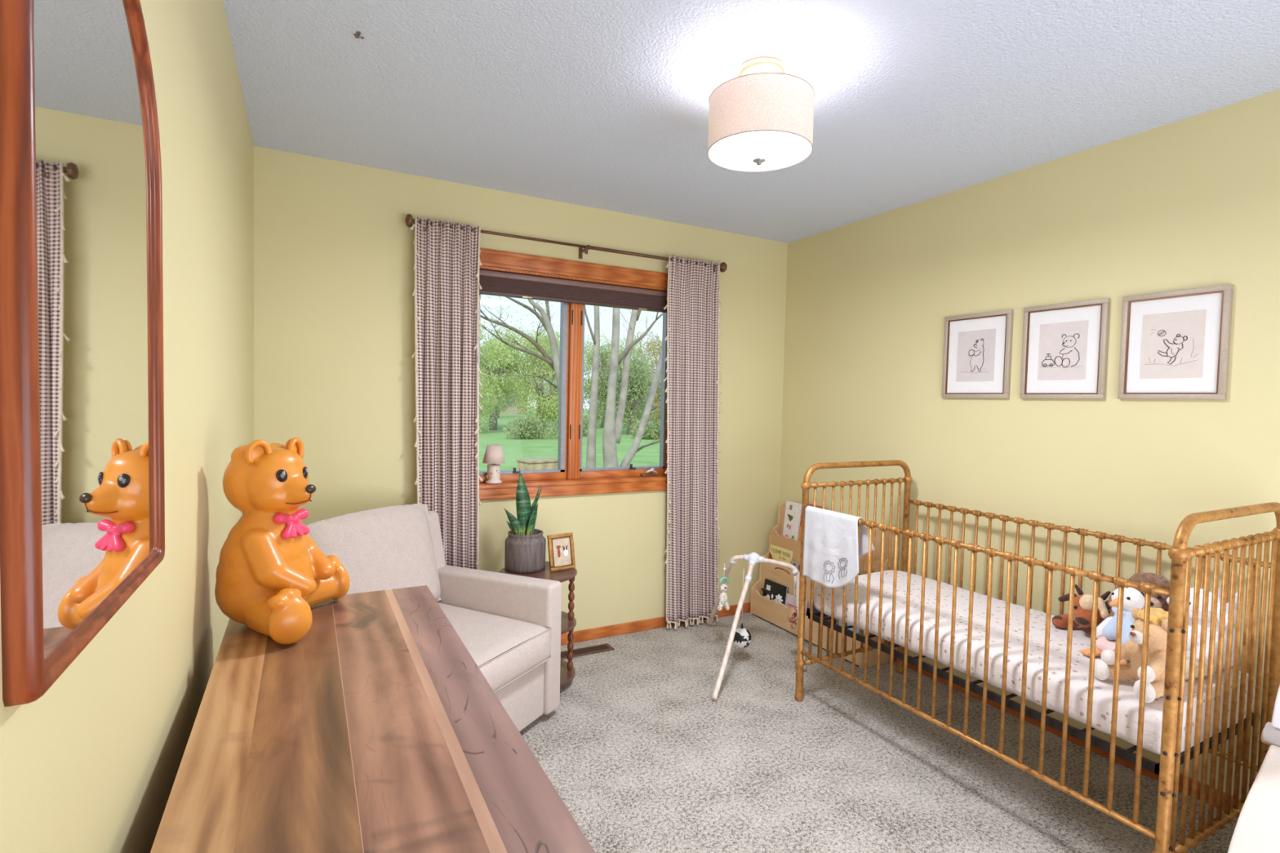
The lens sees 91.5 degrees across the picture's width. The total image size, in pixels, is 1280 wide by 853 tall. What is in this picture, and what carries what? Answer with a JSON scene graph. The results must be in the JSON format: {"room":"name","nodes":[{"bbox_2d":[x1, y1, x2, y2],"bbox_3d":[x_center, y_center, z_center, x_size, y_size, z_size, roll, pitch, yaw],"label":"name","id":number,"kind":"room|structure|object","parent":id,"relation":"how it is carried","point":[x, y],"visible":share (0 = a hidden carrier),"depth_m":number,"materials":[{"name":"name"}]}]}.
{"room":"bedroom","nodes":[
{"label":"bedroom","id":0,"kind":"room"},
{"bbox_2d":[0,0,253,852],"bbox_3d":[-0.795,0.095,0.929,0.120,2.440,4.318,0,3,-28],"label":"wall","id":1,"kind":"structure","parent":0,"point":[90,765],"depth_m":1.10,"materials":[{"name":"yellow paint"}]},
{"bbox_2d":[0,0,164,706],"bbox_3d":[-0.575,-0.173,0.671,0.021,0.755,0.480,0,3,-28],"label":"wall mirror","id":2,"kind":"object","parent":1,"relation":"attached to","point":[82,482],"visible":1,"depth_m":0.58,"materials":[{"name":"brown wood"}]},
{"bbox_2d":[33,0,155,661],"bbox_3d":[-0.577,-0.173,0.670,0.008,0.715,0.440,0,3,-28],"label":"mirror glass","id":3,"kind":"object","parent":2,"relation":"attached to","point":[94,89],"depth_m":0.63,"materials":[{"name":"silver"}]},
{"bbox_2d":[253,146,787,632],"bbox_3d":[-0.405,0.000,3.518,3.013,2.440,0.120,0,3,-28],"label":"wall","id":4,"kind":"structure","parent":0,"point":[334,248],"depth_m":3.05,"materials":[{"name":"yellow paint"}]},
{"bbox_2d":[404,213,727,272],"bbox_3d":[-0.302,-0.965,3.396,1.849,0.081,0.103,0,3,-28],"label":"curtain rod","id":5,"kind":"object","parent":4,"relation":"attached to","point":[409,220],"visible":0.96,"depth_m":3.36,"materials":[{"name":"brown metal"}]},
{"bbox_2d":[409,216,483,569],"bbox_3d":[-0.957,0.107,3.074,0.360,2.208,0.086,0,3,-28],"label":"curtain","id":6,"kind":"object","parent":5,"relation":"hanging from","point":[447,263],"visible":0.71,"depth_m":3.07,"materials":[{"name":"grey fabric"}]},
{"bbox_2d":[662,255,722,630],"bbox_3d":[0.319,0.111,3.761,0.449,2.213,0.077,0,3,-25],"label":"curtain","id":7,"kind":"object","parent":5,"relation":"hanging from","point":[693,291],"visible":0.99,"depth_m":3.76,"materials":[{"name":"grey fabric"}]},
{"bbox_2d":[479,248,667,500],"bbox_3d":[-0.338,-0.264,3.523,1.355,1.290,0.139,0,3,-28],"label":"window","id":8,"kind":"structure","parent":4,"relation":"in","point":[570,478],"depth_m":3.50,"materials":[{"name":"brown wood"}]},
{"bbox_2d":[482,444,505,484],"bbox_3d":[-0.773,0.198,3.297,0.118,0.200,0.118,0,3,-28],"label":"table lamp","id":9,"kind":"object","parent":8,"relation":"on","point":[494,455],"visible":1,"depth_m":3.26,"materials":[{"name":"beige ceramic"}]},
{"bbox_2d":[479,269,666,313],"bbox_3d":[-0.319,-0.746,3.489,1.187,0.124,0.053,0,3,-28],"label":"window shade","id":10,"kind":"object","parent":8,"relation":"attached to","point":[491,282],"visible":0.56,"depth_m":3.43,"materials":[{"name":"brown fabric"}]},
{"bbox_2d":[560,602,750,644],"bbox_3d":[-0.400,1.190,3.506,3.013,0.062,0.014,0,3,-28],"label":"baseboard","id":11,"kind":"structure","parent":4,"relation":"attached to","point":[660,622],"depth_m":3.68,"materials":[{"name":"brown wood"}]},
{"bbox_2d":[222,0,1279,243],"bbox_3d":[0.615,-1.172,1.619,3.253,0.100,4.318,0,3,-28],"label":"ceiling","id":12,"kind":"structure","parent":0,"point":[603,104],"depth_m":2.09,"materials":[{"name":"white paint"}]},
{"bbox_2d":[353,31,364,39],"bbox_3d":[-0.837,-1.162,1.851,0.026,0.009,0.034,1,2,-7],"label":"ceiling hook","id":13,"kind":"object","parent":12,"relation":"attached to","point":[357,36],"visible":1,"depth_m":1.85,"materials":[{"name":"grey metal"}]},
{"bbox_2d":[707,56,814,172],"bbox_3d":[0.387,-0.991,2.000,0.333,0.303,0.333,0,3,-28],"label":"ceiling lamp","id":14,"kind":"object","parent":12,"relation":"attached to","point":[761,118],"visible":1,"depth_m":1.89,"materials":[{"name":"beige fabric"}]},
{"bbox_2d":[709,130,811,170],"bbox_3d":[0.384,-0.873,2.005,0.322,0.024,0.322,0,3,-28],"label":"diffuser","id":15,"kind":"object","parent":14,"relation":"attached to","point":[734,150],"depth_m":1.95,"materials":[{"name":"white glass"}]},
{"bbox_2d":[519,612,1238,852],"bbox_3d":[0.557,1.365,1.721,3.253,0.100,4.318,0,3,-28],"label":"floor","id":16,"kind":"structure","parent":0,"point":[637,748],"depth_m":2.37,"materials":[{"name":"grey carpet"}]},
{"bbox_2d":[150,585,595,852],"bbox_3d":[-0.391,0.906,0.892,0.469,0.840,1.756,0,3,-28],"label":"dresser","id":17,"kind":"object","parent":16,"relation":"on","point":[377,730],"visible":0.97,"depth_m":0.93,"materials":[{"name":"brown wood"}]},
{"bbox_2d":[214,437,349,644],"bbox_3d":[-0.841,0.334,1.443,0.241,0.616,0.369,1,2,-9],"label":"bear figurine","id":18,"kind":"object","parent":17,"relation":"on","point":[270,572],"visible":1,"depth_m":1.37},
{"bbox_2d":[306,503,561,731],"bbox_3d":[-0.842,0.807,2.511,0.788,0.887,0.800,2,3,27],"label":"armchair","id":19,"kind":"object","parent":16,"relation":"on","point":[509,624],"visible":0.48,"depth_m":2.62,"materials":[{"name":"fabric"}]},
{"bbox_2d":[306,503,440,600],"bbox_3d":[-1.094,0.582,2.632,0.173,0.457,0.630,2,3,27],"label":"cushion","id":20,"kind":"object","parent":19,"relation":"on","point":[390,547],"depth_m":2.62,"materials":[{"name":"fabric"}]},
{"bbox_2d":[438,603,551,691],"bbox_3d":[-0.787,0.888,2.486,0.660,0.160,0.618,2,3,27],"label":"seat cushion","id":21,"kind":"object","parent":19,"relation":"on","point":[505,643],"depth_m":2.49,"materials":[{"name":"fabric"}]},
{"bbox_2d":[499,561,577,687],"bbox_3d":[-0.494,0.966,3.006,0.372,0.546,0.372,0,3,-28],"label":"side table","id":22,"kind":"object","parent":16,"relation":"on","point":[568,622],"visible":0.3,"depth_m":3.00,"materials":[{"name":"brown wood"}]},
{"bbox_2d":[503,469,546,573],"bbox_3d":[-0.553,0.448,3.019,0.195,0.485,0.195,1,2,-1],"label":"potted snake plant","id":23,"kind":"object","parent":22,"relation":"on","point":[525,548],"visible":1,"depth_m":2.98,"materials":[{"name":"green plant"}]},
{"bbox_2d":[546,532,575,571],"bbox_3d":[-0.386,0.608,3.034,0.136,0.170,0.065,0,3,-36],"label":"photo frame","id":24,"kind":"object","parent":22,"relation":"on","point":[560,546],"visible":1,"depth_m":3.02,"materials":[{"name":"brown wood"}]},
{"bbox_2d":[552,537,571,566],"bbox_3d":[-0.382,0.608,3.029,0.100,0.134,0.034,0,3,-36],"label":"photograph","id":25,"kind":"object","parent":24,"relation":"attached to","point":[562,546],"depth_m":3.03},
{"bbox_2d":[560,659,575,687],"bbox_3d":[-0.499,1.195,3.015,0.372,0.016,0.372,0,3,-28],"label":"shelf","id":26,"kind":"object","parent":22,"relation":"attached to","point":[566,673],"depth_m":3.01,"materials":[{"name":"brown wood"}]},
{"bbox_2d":[560,611,576,634],"bbox_3d":[-0.494,0.947,3.005,0.372,0.016,0.372,0,3,-28],"label":"shelf","id":27,"kind":"object","parent":22,"relation":"attached to","point":[567,623],"depth_m":2.99,"materials":[{"name":"brown wood"}]},
{"bbox_2d":[560,643,614,659],"bbox_3d":[-0.337,1.224,3.376,0.400,0.008,0.090,0,3,-28],"label":"floor vent","id":28,"kind":"object","parent":16,"relation":"in","point":[602,647],"visible":0.73,"depth_m":3.40,"materials":[{"name":"brown metal"}]},
{"bbox_2d":[707,552,806,700],"bbox_3d":[0.625,0.963,3.318,0.495,0.572,0.998,2,2,5],"label":"play gym","id":29,"kind":"object","parent":16,"relation":"on","point":[753,558],"visible":0.9,"depth_m":3.25,"materials":[{"name":"white wood"}]},
{"bbox_2d":[717,563,729,610],"bbox_3d":[0.462,0.880,3.410,0.076,0.262,0.031,0,3,-28],"label":"toy","id":30,"kind":"object","parent":29,"relation":"hanging from","point":[723,597],"visible":1,"depth_m":3.40,"materials":[{"name":"white fabric"}]},
{"bbox_2d":[733,575,751,648],"bbox_3d":[0.542,0.961,3.295,0.104,0.420,0.104,0,3,-28],"label":"ball","id":31,"kind":"object","parent":29,"relation":"hanging from","point":[742,638],"visible":0.86,"depth_m":3.27,"materials":[{"name":"black rubber"}]},
{"bbox_2d":[787,574,797,628],"bbox_3d":[0.809,0.908,3.280,0.065,0.316,0.035,0,3,-28],"label":"toy","id":32,"kind":"object","parent":29,"relation":"hanging from","point":[794,613],"visible":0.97,"depth_m":3.27,"materials":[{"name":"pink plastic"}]},
{"bbox_2d":[750,502,895,668],"bbox_3d":[1.052,0.886,3.703,0.245,0.719,0.925,0,3,-28],"label":"bookshelf","id":33,"kind":"object","parent":16,"relation":"on","point":[771,611],"visible":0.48,"depth_m":3.81,"materials":[{"name":"brown wood"}]},
{"bbox_2d":[762,578,788,604],"bbox_3d":[0.844,1.098,3.923,0.045,0.225,0.205,0,3,-28],"label":"picture book","id":34,"kind":"object","parent":33,"relation":"on","point":[773,590],"visible":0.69,"depth_m":3.92,"materials":[{"name":"black paper"}]},
{"bbox_2d":[766,584,782,603],"bbox_3d":[0.842,1.076,3.914,0.024,0.124,0.163,9,-2,-28],"label":"picture","id":35,"kind":"object","parent":34,"relation":"attached to","point":[775,592],"depth_m":3.91,"materials":[{"name":"paper"}]},
{"bbox_2d":[768,544,792,568],"bbox_3d":[0.889,0.913,3.995,0.052,0.274,0.200,0,3,-28],"label":"picture book","id":36,"kind":"object","parent":33,"relation":"on","point":[775,553],"visible":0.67,"depth_m":3.99,"materials":[{"name":"yellow paper"}]},
{"bbox_2d":[768,551,773,559],"bbox_3d":[0.856,0.854,4.056,0.001,0.065,0.055,9,-2,-28],"label":"picture","id":37,"kind":"object","parent":36,"relation":"attached to","point":[770,557],"depth_m":4.07},
{"bbox_2d":[782,501,802,540],"bbox_3d":[0.969,0.684,3.997,0.055,0.394,0.135,0,3,-28],"label":"picture book","id":38,"kind":"object","parent":33,"relation":"on","point":[793,509],"visible":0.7,"depth_m":3.99,"materials":[{"name":"white paper"}]},
{"bbox_2d":[790,560,799,571],"bbox_3d":[0.966,0.950,3.845,0.038,0.216,0.130,0,3,-28],"label":"picture book","id":39,"kind":"object","parent":33,"relation":"in","point":[796,564],"visible":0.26,"depth_m":3.85,"materials":[{"name":"beige paper"}]},
{"bbox_2d":[785,593,807,615],"bbox_3d":[0.935,1.123,3.752,0.032,0.190,0.170,0,3,-28],"label":"picture book","id":40,"kind":"object","parent":33,"relation":"on","point":[789,602],"visible":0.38,"depth_m":3.78,"materials":[{"name":"paper"}]},
{"bbox_2d":[797,503,826,541],"bbox_3d":[1.057,0.687,3.851,0.056,0.404,0.200,0,3,-28],"label":"picture book","id":41,"kind":"object","parent":33,"relation":"on","point":[810,504],"visible":0.02,"depth_m":3.92,"materials":[{"name":"paper"}]},
{"bbox_2d":[797,525,801,541],"bbox_3d":[1.016,0.690,3.909,0.002,0.150,0.060,7,-1,-28],"label":"picture","id":42,"kind":"object","parent":41,"relation":"attached to","point":[800,527],"depth_m":3.93},
{"bbox_2d":[813,600,831,622],"bbox_3d":[1.030,1.123,3.565,0.036,0.210,0.160,0,3,-28],"label":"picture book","id":43,"kind":"object","parent":33,"relation":"on","point":[815,609],"visible":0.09,"depth_m":3.60,"materials":[{"name":"white paper"}]},
{"bbox_2d":[838,619,861,634],"bbox_3d":[1.127,1.147,3.390,0.033,0.180,0.160,0,3,-28],"label":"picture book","id":44,"kind":"object","parent":33,"relation":"on","point":[858,630],"visible":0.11,"depth_m":3.36,"materials":[{"name":"blue paper"}]},
{"bbox_2d":[794,460,1279,852],"bbox_3d":[1.383,0.752,2.429,0.734,1.104,1.433,0,3,-28],"label":"crib","id":45,"kind":"object","parent":16,"relation":"on","point":[1181,556],"visible":0.88,"depth_m":1.90,"materials":[{"name":"gold metal"}]},
{"bbox_2d":[802,506,875,587],"bbox_3d":[0.850,0.534,2.700,0.068,0.327,0.359,0,3,-28],"label":"blanket","id":46,"kind":"object","parent":45,"relation":"hanging from","point":[831,555],"visible":0.99,"depth_m":2.69,"materials":[{"name":"white fabric"}]},
{"bbox_2d":[813,569,1255,754],"bbox_3d":[1.383,0.819,2.433,0.656,0.144,1.333,0,3,-28],"label":"mattress","id":47,"kind":"object","parent":45,"relation":"on","point":[1128,702],"visible":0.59,"depth_m":2.20,"materials":[{"name":"white fabric"}]},
{"bbox_2d":[1052,584,1111,629],"bbox_3d":[1.654,0.674,2.314,0.206,0.167,0.236,3,3,29],"label":"cow","id":48,"kind":"object","parent":47,"relation":"on","point":[1082,606],"visible":0.57,"depth_m":2.25},
{"bbox_2d":[1080,586,1144,664],"bbox_3d":[1.581,0.648,2.052,0.193,0.233,0.184,1,2,-18],"label":"duck","id":49,"kind":"object","parent":47,"relation":"on","point":[1106,629],"visible":0.52,"depth_m":2.04},
{"bbox_2d":[1093,607,1168,702],"bbox_3d":[1.481,0.654,1.833,0.173,0.240,0.202,1,2,-8],"label":"teddy bear","id":50,"kind":"object","parent":47,"relation":"on","point":[1131,650],"visible":0.64,"depth_m":1.81},
{"bbox_2d":[1102,572,1169,622],"bbox_3d":[1.762,0.639,2.130,0.290,0.263,0.221,3,3,42],"label":"plush dog","id":51,"kind":"object","parent":47,"relation":"on","point":[1157,601],"visible":0.1,"depth_m":2.12},
{"bbox_2d":[1166,587,1234,679],"bbox_3d":[1.745,0.644,1.978,0.212,0.265,0.247,1,2,2],"label":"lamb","id":52,"kind":"object","parent":47,"relation":"on","point":[1191,599],"visible":0.21,"depth_m":1.92,"materials":[{"name":"white plush fabric"}]},
{"bbox_2d":[1211,586,1237,669],"bbox_3d":[1.878,0.650,2.026,0.117,0.244,0.120,1,2,-13],"label":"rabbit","id":53,"kind":"object","parent":47,"relation":"on","point":[1219,589],"visible":0.09,"depth_m":1.99},
{"bbox_2d":[1227,685,1279,852],"bbox_3d":[1.826,0.989,1.430,0.729,0.731,0.567,0,3,-28],"label":"baby bouncer","id":54,"kind":"object","parent":16,"relation":"on","point":[1257,828],"visible":1,"depth_m":1.53},
{"bbox_2d":[1271,685,1279,728],"bbox_3d":[1.870,0.739,1.448,0.254,0.231,0.515,0,3,-28],"label":"cushion","id":55,"kind":"object","parent":54,"relation":"on","point":[1275,724],"depth_m":1.61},
{"bbox_2d":[779,88,1279,799],"bbox_3d":[1.966,0.098,2.410,0.120,2.440,4.318,0,3,-28],"label":"wall","id":56,"kind":"structure","parent":0,"point":[1193,202],"depth_m":2.66,"materials":[{"name":"yellow paint"}]},
{"bbox_2d":[941,309,1013,398],"bbox_3d":[1.594,-0.335,2.958,0.020,0.400,0.332,0,3,-28],"label":"framed picture","id":57,"kind":"object","parent":56,"relation":"attached to","point":[978,347],"visible":1,"depth_m":2.94,"materials":[{"name":"white paper"}]},
{"bbox_2d":[955,328,995,381],"bbox_3d":[1.593,-0.335,2.958,0.003,0.240,0.188,0,3,-28],"label":"art print","id":58,"kind":"object","parent":57,"relation":"attached to","point":[975,348],"depth_m":2.96,"materials":[{"name":"white paper"}]},
{"bbox_2d":[1019,297,1110,399],"bbox_3d":[1.775,-0.316,2.619,0.020,0.400,0.328,0,3,-28],"label":"framed picture","id":59,"kind":"object","parent":56,"relation":"attached to","point":[1064,345],"visible":1,"depth_m":2.61,"materials":[{"name":"beige wood"}]},
{"bbox_2d":[1037,320,1088,380],"bbox_3d":[1.775,-0.316,2.619,0.003,0.240,0.188,0,3,-28],"label":"art print","id":60,"kind":"object","parent":59,"relation":"attached to","point":[1063,345],"depth_m":2.61,"materials":[{"name":"white paper"}]},
{"bbox_2d":[893,649,1240,811],"bbox_3d":[1.884,1.286,2.420,0.014,0.062,4.064,0,3,-28],"label":"baseboard","id":61,"kind":"structure","parent":56,"relation":"attached to","point":[1073,740],"depth_m":2.56,"materials":[{"name":"brown wood"}]},
{"bbox_2d":[1117,284,1233,399],"bbox_3d":[1.953,-0.298,2.288,0.020,0.396,0.322,0,3,-28],"label":"framed picture","id":62,"kind":"object","parent":56,"relation":"attached to","point":[1175,344],"visible":1,"depth_m":2.27,"materials":[{"name":"beige wood"}]},
{"bbox_2d":[1139,309,1206,378],"bbox_3d":[1.953,-0.298,2.288,0.003,0.240,0.188,0,3,-28],"label":"art print","id":63,"kind":"object","parent":62,"relation":"attached to","point":[1173,342],"depth_m":2.28,"materials":[{"name":"white paper"}]},
{"bbox_2d":[1250,704,1261,739],"bbox_3d":[2.076,0.988,2.068,0.008,0.116,0.072,0,3,-28],"label":"wall outlet","id":64,"kind":"object","parent":56,"relation":"attached to","point":[1251,727],"visible":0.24,"depth_m":2.08,"materials":[{"name":"beige plastic"}]},
{"bbox_2d":[1257,710,1261,734],"bbox_3d":[2.074,0.988,2.067,0.003,0.080,0.032,0,3,-28],"label":"socket","id":65,"kind":"object","parent":64,"relation":"attached to","point":[1259,728],"depth_m":2.08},
{"label":"outside","id":66,"kind":"structure","parent":0,"visible":0},
{"bbox_2d":[479,408,660,471],"bbox_3d":[-7.188,-0.856,66.300,130.000,0.100,116.400,0,3,-28],"label":"lawn","id":67,"kind":"structure","parent":66,"point":[513,449],"depth_m":25.19,"materials":[{"name":"green plant"}]},
{"bbox_2d":[479,329,488,416],"bbox_3d":[-12.702,-3.513,42.392,5.119,7.080,5.392,1,2,1],"label":"tree","id":68,"kind":"object","parent":67,"relation":"on","point":[484,330],"visible":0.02,"depth_m":43.49,"materials":[{"name":"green plant"}]},
{"bbox_2d":[479,316,514,432],"bbox_3d":[-9.440,-2.942,33.138,4.600,6.878,5.345,2,2,12],"label":"tree","id":69,"kind":"object","parent":67,"relation":"on","point":[484,392],"visible":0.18,"depth_m":33.77,"materials":[{"name":"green plant"}]},
{"bbox_2d":[480,380,528,414],"bbox_3d":[-19.131,-3.664,75.879,10.800,4.200,5.200,0,3,-28],"label":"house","id":70,"kind":"structure","parent":67,"relation":"on","point":[507,412],"depth_m":75.65,"materials":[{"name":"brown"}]},
{"bbox_2d":[479,326,531,430],"bbox_3d":[-9.004,-2.898,38.017,4.272,6.391,4.577,0,3,-28],"label":"tree","id":71,"kind":"object","parent":67,"relation":"on","point":[482,365],"visible":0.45,"depth_m":37.48,"materials":[{"name":"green plant"}]},
{"bbox_2d":[480,327,534,417],"bbox_3d":[-13.390,-5.168,60.796,6.398,8.935,5.511,1,2,-13],"label":"tree","id":72,"kind":"object","parent":67,"relation":"on","point":[521,328],"visible":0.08,"depth_m":60.18,"materials":[{"name":"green plant"}]},
{"bbox_2d":[480,294,559,393],"bbox_3d":[-2.486,-1.571,11.760,3.132,6.028,1.933,0,3,-28],"label":"tree","id":73,"kind":"object","parent":67,"relation":"on","point":[545,319],"visible":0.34,"depth_m":11.80,"materials":[{"name":"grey plant"}]},
{"bbox_2d":[497,327,559,418],"bbox_3d":[-9.996,-5.096,60.352,7.217,9.514,8.603,2,2,5],"label":"tree","id":74,"kind":"object","parent":67,"relation":"on","point":[541,327],"visible":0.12,"depth_m":60.15,"materials":[{"name":"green plant"}]},
{"bbox_2d":[499,328,559,429],"bbox_3d":[-6.092,-2.836,38.368,5.546,6.368,4.546,0,3,-28],"label":"tree","id":75,"kind":"object","parent":67,"relation":"on","point":[543,403],"visible":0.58,"depth_m":37.91,"materials":[{"name":"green plant"}]},
{"bbox_2d":[502,414,558,439],"bbox_3d":[-5.135,0.151,30.212,3.019,1.466,1.637,0,3,-28],"label":"shrub","id":76,"kind":"object","parent":67,"relation":"on","point":[526,429],"visible":0.98,"depth_m":29.81,"materials":[{"name":"green plant"}]},
{"bbox_2d":[515,457,557,470],"bbox_3d":[-1.621,1.004,9.974,0.600,0.960,0.440,-1,3,-43],"label":"planter","id":77,"kind":"object","parent":67,"relation":"on","point":[531,464],"visible":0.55,"depth_m":9.81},
{"bbox_2d":[511,331,593,423],"bbox_3d":[-6.723,-3.395,44.903,5.630,6.989,6.523,3,3,43],"label":"tree","id":78,"kind":"object","parent":67,"relation":"on","point":[585,347],"visible":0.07,"depth_m":44.63,"materials":[{"name":"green plant"}]},
{"bbox_2d":[542,414,598,436],"bbox_3d":[-3.709,0.013,33.203,3.152,1.370,1.638,0,3,-28],"label":"shrub","id":79,"kind":"object","parent":67,"relation":"on","point":[585,424],"visible":0.19,"depth_m":33.07,"materials":[{"name":"green plant"}]},
{"bbox_2d":[542,338,605,403],"bbox_3d":[-7.485,-5.005,66.355,8.007,8.381,5.698,1,2,-6],"label":"tree","id":80,"kind":"object","parent":67,"relation":"on","point":[584,358],"visible":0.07,"depth_m":65.57,"materials":[{"name":"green plant"}]},
{"bbox_2d":[583,330,611,416],"bbox_3d":[-2.922,-5.452,68.738,7.777,10.318,8.662,0,2,-21],"label":"tree","id":81,"kind":"object","parent":67,"relation":"on","point":[602,331],"visible":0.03,"depth_m":67.71,"materials":[{"name":"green plant"}]},
{"bbox_2d":[582,343,622,427],"bbox_3d":[-2.750,-2.827,43.691,4.213,6.123,3.931,0,3,-28],"label":"tree","id":82,"kind":"object","parent":67,"relation":"on","point":[602,384],"visible":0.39,"depth_m":43.43,"materials":[{"name":"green plant"}]},
{"bbox_2d":[583,333,640,418],"bbox_3d":[-2.395,-4.276,54.973,5.329,8.094,6.209,0,3,-28],"label":"tree","id":83,"kind":"object","parent":67,"relation":"on","point":[603,335],"visible":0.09,"depth_m":54.90,"materials":[{"name":"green plant"}]},
{"bbox_2d":[584,306,662,467],"bbox_3d":[-0.306,-1.146,11.851,1.425,5.267,2.707,3,3,41],"label":"tree","id":84,"kind":"object","parent":67,"relation":"on","point":[612,428],"visible":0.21,"depth_m":11.38,"materials":[{"name":"grey plant"}]},
{"bbox_2d":[599,346,657,435],"bbox_3d":[-0.430,-1.990,35.961,3.677,5.136,3.649,0,3,-28],"label":"tree","id":85,"kind":"object","parent":67,"relation":"on","point":[636,388],"visible":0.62,"depth_m":35.59,"materials":[{"name":"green plant"}]},
{"bbox_2d":[615,331,662,425],"bbox_3d":[1.026,-3.175,43.846,4.496,7.220,5.107,2,3,23],"label":"tree","id":86,"kind":"object","parent":67,"relation":"on","point":[654,364],"visible":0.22,"depth_m":43.63,"materials":[{"name":"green plant"}]},
{"bbox_2d":[619,344,662,466],"bbox_3d":[0.727,-1.198,14.232,1.735,5.238,2.257,3,3,28],"label":"tree","id":87,"kind":"object","parent":67,"relation":"on","point":[634,448],"visible":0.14,"depth_m":13.89,"materials":[{"name":"grey plant"}]},
{"bbox_2d":[630,418,660,439],"bbox_3d":[0.677,0.257,32.185,2.495,1.338,1.395,0,3,-28],"label":"shrub","id":88,"kind":"object","parent":67,"relation":"on","point":[651,432],"visible":0.54,"depth_m":31.80,"materials":[{"name":"green plant"}]},
{"bbox_2d":[640,338,662,422],"bbox_3d":[1.570,-3.233,47.665,4.584,6.815,5.353,1,2,0],"label":"tree","id":89,"kind":"object","parent":67,"relation":"on","point":[659,352],"visible":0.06,"depth_m":46.38,"materials":[{"name":"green plant"}]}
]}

